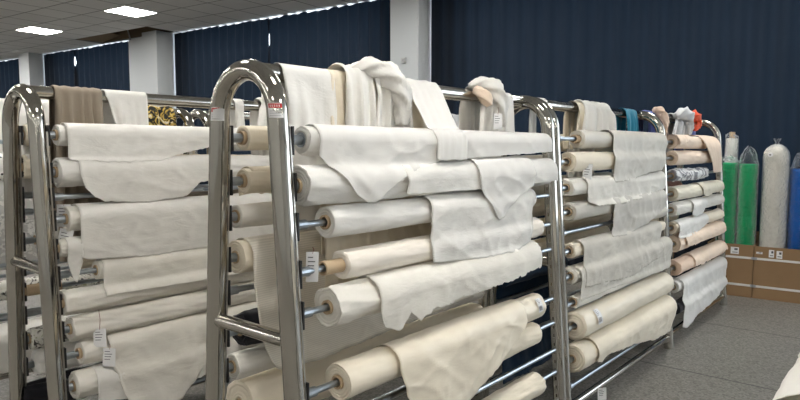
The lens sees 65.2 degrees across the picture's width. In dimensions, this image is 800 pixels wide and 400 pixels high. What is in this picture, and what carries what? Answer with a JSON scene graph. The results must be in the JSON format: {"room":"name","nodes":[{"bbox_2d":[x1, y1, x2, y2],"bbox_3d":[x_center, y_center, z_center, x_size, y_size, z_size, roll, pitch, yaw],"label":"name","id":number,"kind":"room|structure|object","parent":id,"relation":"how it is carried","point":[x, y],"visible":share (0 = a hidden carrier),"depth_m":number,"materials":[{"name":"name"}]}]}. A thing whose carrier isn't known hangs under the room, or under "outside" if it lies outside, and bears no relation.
{"room":"fabric store","nodes":[
{"label":"fabric store","id":0,"kind":"room"},
{"bbox_2d":[18,52,45,99],"bbox_3d":[-8.490,-1.558,14.792,0.460,3.700,0.635,3,6,34],"label":"column","id":1,"kind":"structure","parent":0,"point":[31,65],"depth_m":14.41,"materials":[{"name":"grey paint"}]},
{"bbox_2d":[128,37,143,91],"bbox_3d":[-5.101,-1.386,12.679,0.570,3.700,0.385,3,6,34],"label":"wall strip","id":2,"kind":"object","parent":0,"point":[135,44],"visible":0.07,"depth_m":12.44,"materials":[{"name":"grey paint"}]},
{"bbox_2d":[142,30,176,121],"bbox_3d":[-4.544,-1.343,12.157,0.440,3.700,0.635,3,6,34],"label":"column","id":3,"kind":"structure","parent":0,"point":[158,47],"depth_m":11.81,"materials":[{"name":"grey paint"}]},
{"bbox_2d":[0,0,374,61],"bbox_3d":[-6.066,-2.748,3.310,34.000,0.540,17.100,3,6,34],"label":"ceiling","id":4,"kind":"structure","parent":0,"point":[78,19],"depth_m":10.49,"materials":[{"name":"grey tile"}]},
{"bbox_2d":[0,58,19,97],"bbox_3d":[-10.774,-1.706,16.352,5.000,3.680,0.091,3,6,34],"label":"curtain","id":5,"kind":"object","parent":4,"relation":"hanging from","point":[9,70],"visible":0.14,"depth_m":15.55,"materials":[{"name":"blue fabric"}]},
{"bbox_2d":[14,26,63,34],"bbox_3d":[-6.707,-3.148,11.619,0.600,0.012,0.600,3,6,34],"label":"recessed light","id":6,"kind":"object","parent":4,"relation":"in","point":[31,29],"visible":1,"depth_m":11.59,"materials":[{"name":"white plastic"}]},
{"bbox_2d":[44,49,77,86],"bbox_3d":[-7.698,-1.539,14.299,1.346,3.681,0.081,3,6,33],"label":"curtain","id":7,"kind":"object","parent":4,"relation":"hanging from","point":[59,67],"visible":0.2,"depth_m":14.17,"materials":[{"name":"blue fabric"}]},
{"bbox_2d":[77,33,118,41],"bbox_3d":[-6.114,-3.313,12.656,0.600,0.145,0.560,3,6,34],"label":"tile","id":8,"kind":"structure","parent":4,"relation":"attached to","point":[105,37],"depth_m":12.69,"materials":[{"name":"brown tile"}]},
{"bbox_2d":[74,41,129,90],"bbox_3d":[-6.316,-1.462,13.378,2.170,3.679,0.077,3,6,34],"label":"curtain","id":9,"kind":"object","parent":4,"relation":"hanging from","point":[104,66],"visible":0.29,"depth_m":13.22,"materials":[{"name":"blue fabric"}]},
{"bbox_2d":[103,5,158,17],"bbox_3d":[-4.314,-3.018,10.021,0.600,0.012,0.600,3,6,34],"label":"recessed light","id":10,"kind":"object","parent":4,"relation":"in","point":[123,10],"visible":1,"depth_m":9.99,"materials":[{"name":"white plastic"}]},
{"bbox_2d":[107,7,153,16],"bbox_3d":[-4.314,-3.019,10.021,0.560,0.007,0.560,3,6,34],"label":"diffuser","id":11,"kind":"object","parent":10,"relation":"attached to","point":[128,11],"depth_m":9.99,"materials":[{"name":"white"}]},
{"bbox_2d":[174,18,269,184],"bbox_3d":[-3.242,-1.293,11.321,2.595,3.675,0.082,3,6,34],"label":"curtain","id":12,"kind":"object","parent":4,"relation":"hanging from","point":[202,55],"visible":0.33,"depth_m":11.28,"materials":[{"name":"blue fabric"}]},
{"bbox_2d":[268,0,389,68],"bbox_3d":[-1.106,-1.179,9.891,2.740,3.682,0.086,3,6,33],"label":"curtain","id":13,"kind":"object","parent":4,"relation":"hanging from","point":[346,34],"visible":0.23,"depth_m":9.76,"materials":[{"name":"blue fabric"}]},
{"bbox_2d":[431,0,799,276],"bbox_3d":[2.606,-0.976,7.414,5.185,3.679,0.088,3,6,34],"label":"curtain","id":14,"kind":"object","parent":4,"relation":"hanging from","point":[736,63],"visible":0.34,"depth_m":7.20,"materials":[{"name":"blue fabric"}]},
{"bbox_2d":[0,263,799,399],"bbox_3d":[-5.376,1.068,5.358,41.000,0.001,27.000,4,6,40],"label":"floor","id":15,"kind":"structure","parent":0,"point":[744,348],"depth_m":4.41,"materials":[{"name":"grey carpet"}]},
{"bbox_2d":[0,108,199,379],"bbox_3d":[-2.148,0.296,3.833,0.606,1.791,1.848,4,6,40],"label":"rack","id":16,"kind":"object","parent":15,"relation":"on","point":[181,113],"visible":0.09,"depth_m":4.13,"materials":[{"name":"silver metal"}]},
{"bbox_2d":[0,98,48,154],"bbox_3d":[-2.231,-0.399,3.678,0.131,0.397,0.475,4,6,40],"label":"draped cloth","id":17,"kind":"object","parent":16,"relation":"hanging from","point":[45,103],"visible":0.16,"depth_m":3.63,"materials":[{"name":"white fabric"}]},
{"bbox_2d":[0,181,57,269],"bbox_3d":[-2.012,0.124,3.688,0.124,0.497,1.574,4,6,40],"label":"roll","id":18,"kind":"object","parent":16,"relation":"on","point":[30,253],"visible":0.02,"depth_m":3.51,"materials":[{"name":"white fabric"}]},
{"bbox_2d":[0,268,103,300],"bbox_3d":[-1.990,0.479,3.698,0.117,0.120,1.574,4,6,40],"label":"roll","id":19,"kind":"object","parent":16,"relation":"on","point":[28,280],"visible":0.13,"depth_m":3.64,"materials":[{"name":"beige"}]},
{"bbox_2d":[0,297,167,373],"bbox_3d":[-1.973,0.789,3.708,0.204,0.267,1.575,4,6,40],"label":"roll","id":20,"kind":"object","parent":16,"relation":"on","point":[32,322],"visible":0.09,"depth_m":3.40,"materials":[{"name":"white fabric"}]},
{"bbox_2d":[148,105,176,125],"bbox_3d":[-1.717,-0.449,4.276,0.134,0.399,0.382,4,6,40],"label":"draped cloth","id":21,"kind":"object","parent":16,"relation":"hanging from","point":[163,115],"visible":0.27,"depth_m":4.31,"materials":[{"name":"multicoloured fabric"}]},
{"bbox_2d":[2,84,260,399],"bbox_3d":[-1.104,0.322,3.517,0.606,1.791,1.843,4,6,40],"label":"rack","id":22,"kind":"object","parent":15,"relation":"on","point":[44,196],"visible":0.52,"depth_m":2.82,"materials":[{"name":"silver metal"}]},
{"bbox_2d":[24,282,61,295],"bbox_3d":[-1.763,0.435,3.080,0.056,0.056,0.169,4,6,40],"label":"roll","id":23,"kind":"object","parent":22,"relation":"on","point":[32,289],"visible":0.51,"depth_m":3.03,"materials":[{"name":"beige"}]},
{"bbox_2d":[27,321,68,348],"bbox_3d":[-1.315,0.633,3.646,0.123,0.116,1.555,4,6,40],"label":"roll","id":24,"kind":"object","parent":22,"relation":"on","point":[35,334],"visible":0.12,"depth_m":3.06,"materials":[{"name":"beige"}]},
{"bbox_2d":[30,338,88,374],"bbox_3d":[-1.296,0.759,3.692,0.148,0.148,1.596,4,6,40],"label":"roll","id":25,"kind":"object","parent":22,"relation":"on","point":[38,356],"visible":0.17,"depth_m":3.10,"materials":[{"name":"white fabric"}]},
{"bbox_2d":[24,362,102,399],"bbox_3d":[-1.473,0.937,3.516,0.164,0.168,1.196,4,6,40],"label":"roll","id":26,"kind":"object","parent":22,"relation":"on","point":[36,389],"visible":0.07,"depth_m":3.09,"materials":[{"name":"black fabric"}]},
{"bbox_2d":[58,236,83,281],"bbox_3d":[-0.970,0.218,3.356,0.102,0.204,1.634,4,6,40],"label":"roll","id":27,"kind":"object","parent":22,"relation":"on","point":[71,247],"visible":0.28,"depth_m":2.75,"materials":[{"name":"beige fabric"}]},
{"bbox_2d":[49,85,104,261],"bbox_3d":[-1.530,-0.128,2.978,0.142,0.818,0.236,4,6,40],"label":"draped cloth","id":28,"kind":"object","parent":22,"relation":"hanging from","point":[70,104],"visible":0.41,"depth_m":2.92,"materials":[{"name":"beige fabric"}]},
{"bbox_2d":[101,89,148,124],"bbox_3d":[-1.379,-0.351,3.135,0.094,0.390,0.212,4,6,40],"label":"draped cloth","id":29,"kind":"object","parent":22,"relation":"hanging from","point":[123,107],"visible":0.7,"depth_m":3.11,"materials":[{"name":"white fabric"}]},
{"bbox_2d":[21,154,250,215],"bbox_3d":[-1.266,-0.093,3.575,0.152,0.345,1.630,4,6,40],"label":"roll","id":30,"kind":"object","parent":22,"relation":"on","point":[26,168],"visible":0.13,"depth_m":2.95,"materials":[{"name":"beige fabric"}]},
{"bbox_2d":[52,123,237,162],"bbox_3d":[-0.972,-0.300,3.352,0.131,0.179,1.639,4,6,40],"label":"roll","id":31,"kind":"object","parent":22,"relation":"on","point":[98,142],"visible":0.59,"depth_m":2.93,"materials":[{"name":"white fabric"}]},
{"bbox_2d":[59,271,253,315],"bbox_3d":[-0.968,0.404,3.356,0.130,0.130,1.614,4,6,40],"label":"roll","id":32,"kind":"object","parent":22,"relation":"on","point":[81,299],"visible":0.41,"depth_m":2.87,"materials":[{"name":"beige fabric"}]},
{"bbox_2d":[65,280,255,341],"bbox_3d":[-0.958,0.525,3.368,0.132,0.129,1.579,4,6,40],"label":"roll","id":33,"kind":"object","parent":22,"relation":"on","point":[123,317],"visible":0.48,"depth_m":2.99,"materials":[{"name":"beige fabric"}]},
{"bbox_2d":[93,313,106,346],"bbox_3d":[-1.350,0.578,2.809,0.055,0.170,0.002,-1,5,-6],"label":"paper tag","id":34,"kind":"object","parent":33,"relation":"hanging from","point":[99,336],"visible":1,"depth_m":2.81,"materials":[{"name":"white"}]},
{"bbox_2d":[52,155,269,202],"bbox_3d":[-0.979,-0.129,3.358,0.162,0.225,1.641,4,6,40],"label":"roll","id":35,"kind":"object","parent":22,"relation":"on","point":[175,176],"visible":0.68,"depth_m":2.97,"materials":[{"name":"white fabric"}]},
{"bbox_2d":[75,301,256,399],"bbox_3d":[-0.927,0.775,3.375,0.175,0.393,1.539,4,6,40],"label":"roll","id":36,"kind":"object","parent":22,"relation":"on","point":[158,360],"visible":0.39,"depth_m":3.02,"materials":[{"name":"beige fabric"}]},
{"bbox_2d":[103,344,115,366],"bbox_3d":[-1.320,0.705,2.836,0.060,0.107,0.002,-1,5,-6],"label":"paper tag","id":37,"kind":"object","parent":36,"relation":"hanging from","point":[109,356],"visible":1,"depth_m":2.84,"materials":[{"name":"white"}]},
{"bbox_2d":[68,337,263,399],"bbox_3d":[-0.945,0.803,3.365,0.150,0.182,1.560,4,6,40],"label":"roll","id":38,"kind":"object","parent":22,"relation":"on","point":[99,379],"visible":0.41,"depth_m":2.82,"materials":[{"name":"beige fabric"}]},
{"bbox_2d":[62,193,273,259],"bbox_3d":[-0.957,0.106,3.370,0.141,0.272,1.602,4,6,40],"label":"roll","id":39,"kind":"object","parent":22,"relation":"on","point":[111,229],"visible":0.51,"depth_m":2.99,"materials":[{"name":"beige fabric"}]},
{"bbox_2d":[92,247,252,295],"bbox_3d":[-0.905,0.311,3.406,0.132,0.172,1.465,4,6,40],"label":"roll","id":40,"kind":"object","parent":22,"relation":"on","point":[129,274],"visible":0.4,"depth_m":3.01,"materials":[{"name":"beige fabric"}]},
{"bbox_2d":[230,99,244,148],"bbox_3d":[-0.948,-0.442,3.634,0.097,0.290,0.070,4,6,40],"label":"draped cloth","id":41,"kind":"object","parent":22,"relation":"hanging from","point":[237,119],"visible":0.49,"depth_m":3.62,"materials":[{"name":"white fabric"}]},
{"bbox_2d":[250,95,268,155],"bbox_3d":[-0.770,-0.443,3.792,0.222,0.467,0.330,4,6,40],"label":"cloth","id":42,"kind":"object","parent":22,"relation":"hanging from","point":[257,118],"visible":0.15,"depth_m":3.74,"materials":[{"name":"white fabric"}]},
{"bbox_2d":[183,109,249,153],"bbox_3d":[-0.913,0.176,5.305,0.606,1.791,1.818,4,6,40],"label":"rack","id":43,"kind":"object","parent":15,"relation":"on","point":[203,115],"visible":0.09,"depth_m":4.51,"materials":[{"name":"silver metal"}]},
{"bbox_2d":[205,59,565,399],"bbox_3d":[0.079,0.383,2.764,0.606,1.791,1.844,4,6,40],"label":"rack","id":44,"kind":"object","parent":15,"relation":"on","point":[220,326],"visible":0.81,"depth_m":2.12,"materials":[{"name":"silver metal"}]},
{"bbox_2d":[232,308,262,345],"bbox_3d":[-0.085,0.428,2.901,0.145,0.148,1.570,4,6,40],"label":"roll","id":45,"kind":"object","parent":44,"relation":"on","point":[251,315],"visible":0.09,"depth_m":2.30,"materials":[{"name":"black fabric"}]},
{"bbox_2d":[232,201,272,227],"bbox_3d":[-0.162,0.017,2.731,0.092,0.090,1.317,4,6,40],"label":"roll","id":46,"kind":"object","parent":44,"relation":"on","point":[251,214],"visible":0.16,"depth_m":2.25,"materials":[{"name":"beige fabric"}]},
{"bbox_2d":[236,126,268,149],"bbox_3d":[-0.136,-0.260,2.709,0.091,0.091,1.321,4,6,40],"label":"roll","id":47,"kind":"object","parent":44,"relation":"on","point":[254,137],"visible":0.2,"depth_m":2.22,"materials":[{"name":"beige fabric"}]},
{"bbox_2d":[236,166,270,195],"bbox_3d":[-0.148,-0.105,2.736,0.107,0.110,1.317,4,6,40],"label":"roll","id":48,"kind":"object","parent":44,"relation":"on","point":[256,179],"visible":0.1,"depth_m":2.25,"materials":[{"name":"beige fabric"}]},
{"bbox_2d":[274,63,336,231],"bbox_3d":[-0.340,-0.177,2.224,0.106,0.590,0.244,4,6,40],"label":"draped cloth","id":49,"kind":"object","parent":44,"relation":"hanging from","point":[311,99],"visible":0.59,"depth_m":2.19,"materials":[{"name":"white fabric"}]},
{"bbox_2d":[306,247,318,281],"bbox_3d":[-0.284,0.208,2.021,0.040,0.114,0.002,1,4,-7],"label":"paper tag","id":50,"kind":"object","parent":44,"relation":"hanging from","point":[312,258],"visible":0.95,"depth_m":2.02,"materials":[{"name":"white"}]},
{"bbox_2d":[229,222,473,369],"bbox_3d":[-0.084,0.349,2.851,0.149,0.520,1.554,4,6,40],"label":"roll","id":51,"kind":"object","parent":44,"relation":"on","point":[256,254],"visible":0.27,"depth_m":2.42,"materials":[{"name":"beige fabric"}]},
{"bbox_2d":[328,63,375,125],"bbox_3d":[-0.175,-0.232,2.411,0.168,0.571,0.218,4,6,40],"label":"draped cloth","id":52,"kind":"object","parent":44,"relation":"hanging from","point":[360,109],"visible":0.41,"depth_m":2.33,"materials":[{"name":"white fabric"}]},
{"bbox_2d":[226,303,482,399],"bbox_3d":[-0.084,0.722,2.957,0.195,0.201,1.600,4,6,40],"label":"roll","id":53,"kind":"object","parent":44,"relation":"on","point":[268,384],"visible":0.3,"depth_m":2.55,"materials":[{"name":"beige fabric"}]},
{"bbox_2d":[227,290,484,379],"bbox_3d":[-0.089,0.564,2.922,0.111,0.106,1.640,4,6,40],"label":"roll","id":54,"kind":"object","parent":44,"relation":"on","point":[251,361],"visible":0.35,"depth_m":2.33,"materials":[{"name":"beige fabric"}]},
{"bbox_2d":[320,69,431,287],"bbox_3d":[-0.071,-0.083,2.546,0.117,0.832,0.703,4,6,40],"label":"draped cloth","id":55,"kind":"object","parent":44,"relation":"hanging from","point":[329,246],"visible":0.19,"depth_m":2.36,"materials":[{"name":"beige fabric"}]},
{"bbox_2d":[349,56,413,127],"bbox_3d":[-0.085,-0.256,2.490,0.216,0.605,0.336,4,6,40],"label":"cloth","id":56,"kind":"object","parent":44,"relation":"on","point":[395,97],"visible":0.38,"depth_m":2.43,"materials":[{"name":"white fabric"}]},
{"bbox_2d":[412,100,427,128],"bbox_3d":[0.042,-0.263,2.666,0.110,0.491,0.190,4,6,40],"label":"draped cloth","id":57,"kind":"object","parent":44,"relation":"hanging from","point":[418,122],"visible":0.12,"depth_m":2.64,"materials":[{"name":"beige fabric"}]},
{"bbox_2d":[294,124,552,202],"bbox_3d":[0.233,-0.162,2.620,0.145,0.265,1.654,4,6,40],"label":"roll","id":58,"kind":"object","parent":44,"relation":"on","point":[371,158],"visible":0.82,"depth_m":2.21,"materials":[{"name":"white fabric"}]},
{"bbox_2d":[293,156,557,219],"bbox_3d":[0.227,-0.038,2.617,0.165,0.279,1.687,4,6,40],"label":"roll","id":59,"kind":"object","parent":44,"relation":"on","point":[502,180],"visible":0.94,"depth_m":2.53,"materials":[{"name":"white fabric"}]},
{"bbox_2d":[315,189,536,262],"bbox_3d":[0.206,0.115,2.585,0.146,0.292,1.371,4,6,40],"label":"roll","id":60,"kind":"object","parent":44,"relation":"on","point":[465,225],"visible":0.89,"depth_m":2.50,"materials":[{"name":"white fabric"}]},
{"bbox_2d":[314,240,542,330],"bbox_3d":[0.206,0.338,2.593,0.177,0.206,1.378,4,6,40],"label":"roll","id":61,"kind":"object","parent":44,"relation":"on","point":[418,289],"visible":0.91,"depth_m":2.33,"materials":[{"name":"beige fabric"}]},
{"bbox_2d":[318,217,544,278],"bbox_3d":[0.218,0.181,2.615,0.110,0.106,1.460,4,6,40],"label":"roll","id":62,"kind":"object","parent":44,"relation":"on","point":[370,259],"visible":0.52,"depth_m":2.23,"materials":[{"name":"beige fabric"}]},
{"bbox_2d":[325,293,546,399],"bbox_3d":[0.245,0.679,2.624,0.163,0.362,1.381,4,6,40],"label":"roll","id":63,"kind":"object","parent":44,"relation":"on","point":[452,359],"visible":0.97,"depth_m":2.46,"materials":[{"name":"beige fabric"}]},
{"bbox_2d":[406,78,467,160],"bbox_3d":[0.130,-0.339,2.619,0.286,0.342,0.270,4,6,40],"label":"draped cloth","id":64,"kind":"object","parent":44,"relation":"hanging from","point":[452,142],"visible":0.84,"depth_m":2.57,"materials":[{"name":"white fabric"}]},
{"bbox_2d":[459,76,508,131],"bbox_3d":[0.425,-0.325,3.067,0.209,0.549,0.265,4,6,40],"label":"cloth","id":65,"kind":"object","parent":44,"relation":"hanging from","point":[491,94],"visible":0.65,"depth_m":3.01,"materials":[{"name":"white fabric"}]},
{"bbox_2d":[492,93,514,156],"bbox_3d":[0.521,-0.358,3.222,0.102,0.390,0.153,4,6,40],"label":"draped cloth","id":66,"kind":"object","parent":44,"relation":"hanging from","point":[510,127],"visible":0.21,"depth_m":3.21,"materials":[{"name":"white fabric"}]},
{"bbox_2d":[482,372,545,399],"bbox_3d":[0.478,0.936,2.899,0.124,0.121,0.644,4,6,40],"label":"roll","id":67,"kind":"object","parent":44,"relation":"on","point":[529,386],"visible":1,"depth_m":2.98,"materials":[{"name":"beige fabric"}]},
{"bbox_2d":[503,322,541,360],"bbox_3d":[0.366,0.692,2.774,0.114,0.115,0.939,4,6,40],"label":"roll","id":68,"kind":"object","parent":44,"relation":"on","point":[531,335],"visible":0.2,"depth_m":3.00,"materials":[{"name":"beige fabric"}]},
{"bbox_2d":[483,97,673,399],"bbox_3d":[1.265,0.268,4.170,0.606,1.791,1.798,4,6,40],"label":"rack","id":69,"kind":"object","parent":15,"relation":"on","point":[552,105],"visible":0.28,"depth_m":3.67,"materials":[{"name":"silver metal"}]},
{"bbox_2d":[496,256,567,383],"bbox_3d":[0.862,0.756,4.086,0.129,0.736,0.794,4,6,40],"label":"roll","id":70,"kind":"object","parent":69,"relation":"on","point":[539,276],"visible":0.36,"depth_m":4.08,"materials":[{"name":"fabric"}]},
{"bbox_2d":[532,194,587,216],"bbox_3d":[1.116,0.022,4.271,0.126,0.123,1.494,4,6,40],"label":"roll","id":71,"kind":"object","parent":69,"relation":"on","point":[538,209],"visible":0.11,"depth_m":3.96,"materials":[{"name":"beige fabric"}]},
{"bbox_2d":[532,226,609,254],"bbox_3d":[1.103,0.292,4.304,0.122,0.119,1.494,4,6,40],"label":"roll","id":72,"kind":"object","parent":69,"relation":"on","point":[568,238],"visible":0.26,"depth_m":4.42,"materials":[{"name":"beige fabric"}]},
{"bbox_2d":[562,101,586,148],"bbox_3d":[1.098,-0.468,3.910,0.126,0.297,0.201,4,6,40],"label":"draped cloth","id":73,"kind":"object","parent":69,"relation":"hanging from","point":[569,117],"visible":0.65,"depth_m":3.91,"materials":[{"name":"beige fabric"}]},
{"bbox_2d":[539,213,611,235],"bbox_3d":[1.109,0.157,4.287,0.126,0.124,1.494,4,6,40],"label":"roll","id":74,"kind":"object","parent":69,"relation":"on","point":[569,225],"visible":0.24,"depth_m":4.44,"materials":[{"name":"beige fabric"}]},
{"bbox_2d":[561,152,614,171],"bbox_3d":[1.392,-0.256,4.017,0.118,0.117,1.444,4,6,40],"label":"roll","id":75,"kind":"object","parent":69,"relation":"on","point":[578,161],"visible":0.48,"depth_m":3.56,"materials":[{"name":"beige fabric"}]},
{"bbox_2d":[567,99,616,177],"bbox_3d":[1.254,-0.390,4.101,0.163,0.511,0.566,4,6,40],"label":"draped cloth","id":76,"kind":"object","parent":69,"relation":"hanging from","point":[598,116],"visible":0.51,"depth_m":4.05,"materials":[{"name":"white fabric"}]},
{"bbox_2d":[568,279,639,307],"bbox_3d":[1.458,0.526,4.072,0.078,0.078,1.511,4,6,40],"label":"roll","id":77,"kind":"object","parent":69,"relation":"on","point":[576,297],"visible":0.36,"depth_m":3.59,"materials":[{"name":"beige fabric"}]},
{"bbox_2d":[562,171,665,205],"bbox_3d":[1.432,-0.079,4.032,0.153,0.181,1.552,4,6,40],"label":"roll","id":78,"kind":"object","parent":69,"relation":"on","point":[600,190],"visible":0.91,"depth_m":3.79,"materials":[{"name":"beige fabric"}]},
{"bbox_2d":[563,189,666,236],"bbox_3d":[1.437,0.087,4.050,0.133,0.260,1.539,4,6,40],"label":"roll","id":79,"kind":"object","parent":69,"relation":"on","point":[632,215],"visible":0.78,"depth_m":3.97,"materials":[{"name":"white fabric"}]},
{"bbox_2d":[565,220,665,287],"bbox_3d":[1.449,0.341,4.048,0.132,0.312,1.538,4,6,40],"label":"roll","id":80,"kind":"object","parent":69,"relation":"on","point":[606,250],"visible":0.83,"depth_m":3.85,"materials":[{"name":"beige fabric"}]},
{"bbox_2d":[569,130,667,181],"bbox_3d":[1.472,-0.290,4.093,0.141,0.325,1.461,4,6,40],"label":"roll","id":81,"kind":"object","parent":69,"relation":"on","point":[637,154],"visible":0.97,"depth_m":4.01,"materials":[{"name":"beige fabric"}]},
{"bbox_2d":[566,236,672,301],"bbox_3d":[1.469,0.432,4.081,0.124,0.228,1.605,4,6,40],"label":"roll","id":82,"kind":"object","parent":69,"relation":"on","point":[578,272],"visible":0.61,"depth_m":3.90,"materials":[{"name":"beige fabric"}]},
{"bbox_2d":[568,272,673,339],"bbox_3d":[1.466,0.660,4.077,0.179,0.169,1.532,4,6,40],"label":"roll","id":83,"kind":"object","parent":69,"relation":"on","point":[591,317],"visible":0.94,"depth_m":3.84,"materials":[{"name":"beige fabric"}]},
{"bbox_2d":[569,295,676,372],"bbox_3d":[1.483,0.885,4.085,0.184,0.273,1.604,4,6,40],"label":"roll","id":84,"kind":"object","parent":69,"relation":"on","point":[653,320],"visible":0.87,"depth_m":3.90,"materials":[{"name":"beige fabric"}]},
{"bbox_2d":[616,108,638,131],"bbox_3d":[1.659,-0.470,4.572,0.119,0.394,0.264,4,6,40],"label":"draped cloth","id":85,"kind":"object","parent":69,"relation":"hanging from","point":[632,118],"visible":0.41,"depth_m":4.54,"materials":[{"name":"fabric"}]},
{"bbox_2d":[608,115,726,343],"bbox_3d":[2.389,0.158,5.520,0.606,1.791,1.698,4,6,40],"label":"rack","id":86,"kind":"object","parent":15,"relation":"on","point":[722,298],"visible":0.13,"depth_m":5.96,"materials":[{"name":"silver metal"}]},
{"bbox_2d":[638,106,669,135],"bbox_3d":[2.006,-0.524,4.967,0.196,0.437,0.269,4,6,40],"label":"cloth","id":87,"kind":"object","parent":86,"relation":"on","point":[659,111],"visible":0.28,"depth_m":4.94,"materials":[{"name":"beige fabric"}]},
{"bbox_2d":[666,107,694,152],"bbox_3d":[2.406,-0.576,5.424,0.233,0.465,0.514,4,6,40],"label":"cloth","id":88,"kind":"object","parent":86,"relation":"hanging from","point":[684,117],"visible":0.59,"depth_m":5.37,"materials":[{"name":"white fabric"}]},
{"bbox_2d":[666,134,706,148],"bbox_3d":[2.436,-0.487,5.265,0.126,0.117,0.928,4,6,40],"label":"roll","id":89,"kind":"object","parent":86,"relation":"on","point":[679,141],"visible":0.94,"depth_m":5.03,"materials":[{"name":"beige fabric"}]},
{"bbox_2d":[690,135,721,172],"bbox_3d":[2.700,-0.415,5.617,0.240,0.337,0.534,4,6,40],"label":"draped cloth","id":90,"kind":"object","parent":89,"relation":"on","point":[713,145],"visible":0.95,"depth_m":5.59,"materials":[{"name":"fabric"}]},
{"bbox_2d":[667,167,708,181],"bbox_3d":[2.418,-0.219,5.249,0.119,0.117,0.910,4,6,40],"label":"roll","id":91,"kind":"object","parent":86,"relation":"on","point":[679,174],"visible":0.98,"depth_m":5.13,"materials":[{"name":"grey"}]},
{"bbox_2d":[674,109,701,150],"bbox_3d":[2.629,-0.595,5.696,0.183,0.460,0.300,4,6,40],"label":"cloth","id":92,"kind":"object","parent":86,"relation":"hanging from","point":[697,117],"visible":0.13,"depth_m":5.67,"materials":[{"name":"fabric"}]},
{"bbox_2d":[666,150,711,164],"bbox_3d":[2.482,-0.363,5.325,0.120,0.120,1.093,4,6,40],"label":"roll","id":93,"kind":"object","parent":86,"relation":"on","point":[683,157],"visible":0.85,"depth_m":5.11,"materials":[{"name":"beige fabric"}]},
{"bbox_2d":[668,180,723,200],"bbox_3d":[2.584,-0.091,5.426,0.138,0.127,1.411,4,6,40],"label":"roll","id":94,"kind":"object","parent":86,"relation":"on","point":[706,188],"visible":0.96,"depth_m":5.25,"materials":[{"name":"beige fabric"}]},
{"bbox_2d":[668,194,724,216],"bbox_3d":[2.587,0.048,5.426,0.130,0.145,1.425,4,6,40],"label":"roll","id":95,"kind":"object","parent":86,"relation":"on","point":[697,205],"visible":0.94,"depth_m":5.20,"materials":[{"name":"beige fabric"}]},
{"bbox_2d":[669,208,724,238],"bbox_3d":[2.586,0.191,5.427,0.128,0.142,1.443,4,6,39],"label":"roll","id":96,"kind":"object","parent":86,"relation":"on","point":[685,226],"visible":0.92,"depth_m":5.15,"materials":[{"name":"beige fabric"}]},
{"bbox_2d":[669,220,725,251],"bbox_3d":[2.607,0.302,5.441,0.152,0.139,1.408,4,6,40],"label":"roll","id":97,"kind":"object","parent":86,"relation":"on","point":[713,229],"visible":0.77,"depth_m":5.25,"materials":[{"name":"beige fabric"}]},
{"bbox_2d":[671,240,727,275],"bbox_3d":[2.609,0.490,5.439,0.153,0.139,1.430,4,6,40],"label":"roll","id":98,"kind":"object","parent":86,"relation":"on","point":[700,255],"visible":0.93,"depth_m":5.23,"materials":[{"name":"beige fabric"}]},
{"bbox_2d":[672,256,727,327],"bbox_3d":[2.620,0.789,5.443,0.138,0.417,1.447,4,6,40],"label":"roll","id":99,"kind":"object","parent":86,"relation":"on","point":[702,284],"visible":0.96,"depth_m":5.29,"materials":[{"name":"white fabric"}]},
{"bbox_2d":[708,230,758,297],"bbox_3d":[3.519,0.652,6.599,0.420,0.623,0.475,3,6,36],"label":"carton","id":100,"kind":"object","parent":15,"relation":"on","point":[739,270],"visible":0.48,"depth_m":6.36,"materials":[{"name":"brown cardboard"}]},
{"bbox_2d":[715,155,738,243],"bbox_3d":[3.416,0.241,6.547,0.197,1.435,0.196,-2,5,-25],"label":"roll","id":101,"kind":"object","parent":100,"relation":"in","point":[730,170],"visible":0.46,"depth_m":6.45,"materials":[{"name":"green fabric"}]},
{"bbox_2d":[724,132,738,162],"bbox_3d":[3.527,0.107,6.705,0.139,1.678,0.149,1,5,11],"label":"roll","id":102,"kind":"object","parent":100,"relation":"in","point":[732,142],"visible":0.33,"depth_m":6.62,"materials":[{"name":"white fabric"}]},
{"bbox_2d":[735,146,758,244],"bbox_3d":[3.559,0.205,6.422,0.187,1.526,0.187,4,6,40],"label":"roll","id":103,"kind":"object","parent":100,"relation":"in","point":[747,189],"visible":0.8,"depth_m":6.35,"materials":[{"name":"green fabric"}]},
{"bbox_2d":[726,255,799,263],"bbox_3d":[3.675,0.572,6.455,0.840,0.026,0.448,3,6,36],"label":"band","id":104,"kind":"object","parent":100,"relation":"attached to","point":[731,256],"visible":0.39,"depth_m":6.22,"materials":[{"name":"white"}]},
{"bbox_2d":[752,242,799,303],"bbox_3d":[3.849,0.678,6.335,0.414,0.613,0.442,3,6,36],"label":"carton","id":105,"kind":"object","parent":15,"relation":"on","point":[785,275],"visible":0.97,"depth_m":6.17,"materials":[{"name":"brown cardboard"}]},
{"bbox_2d":[759,138,789,247],"bbox_3d":[3.755,0.182,6.284,0.237,1.595,0.239,4,6,40],"label":"roll","id":106,"kind":"object","parent":105,"relation":"in","point":[773,227],"visible":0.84,"depth_m":6.19,"materials":[{"name":"beige fabric"}]},
{"bbox_2d":[785,153,799,249],"bbox_3d":[3.973,0.255,6.262,0.171,1.454,0.170,4,6,40],"label":"roll","id":107,"kind":"object","parent":105,"relation":"in","point":[793,215],"visible":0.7,"depth_m":6.21,"materials":[{"name":"blue fabric"}]},
{"bbox_3d":[1.581,0.464,1.777,0.606,1.791,1.818,4,6,40],"label":"rack","id":108,"kind":"object","parent":15,"relation":"on","visible":0},
{"bbox_2d":[773,353,799,399],"bbox_3d":[1.386,0.359,1.896,0.238,0.384,1.524,4,6,40],"label":"roll","id":109,"kind":"object","parent":108,"relation":"on","point":[790,385],"visible":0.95,"depth_m":1.46,"materials":[{"name":"beige fabric"}]},
{"bbox_2d":[390,0,430,81],"bbox_3d":[0.233,-1.083,8.967,0.460,3.700,0.635,3,6,34],"label":"column","id":110,"kind":"structure","parent":0,"point":[410,20],"depth_m":8.61,"materials":[{"name":"grey paint"}]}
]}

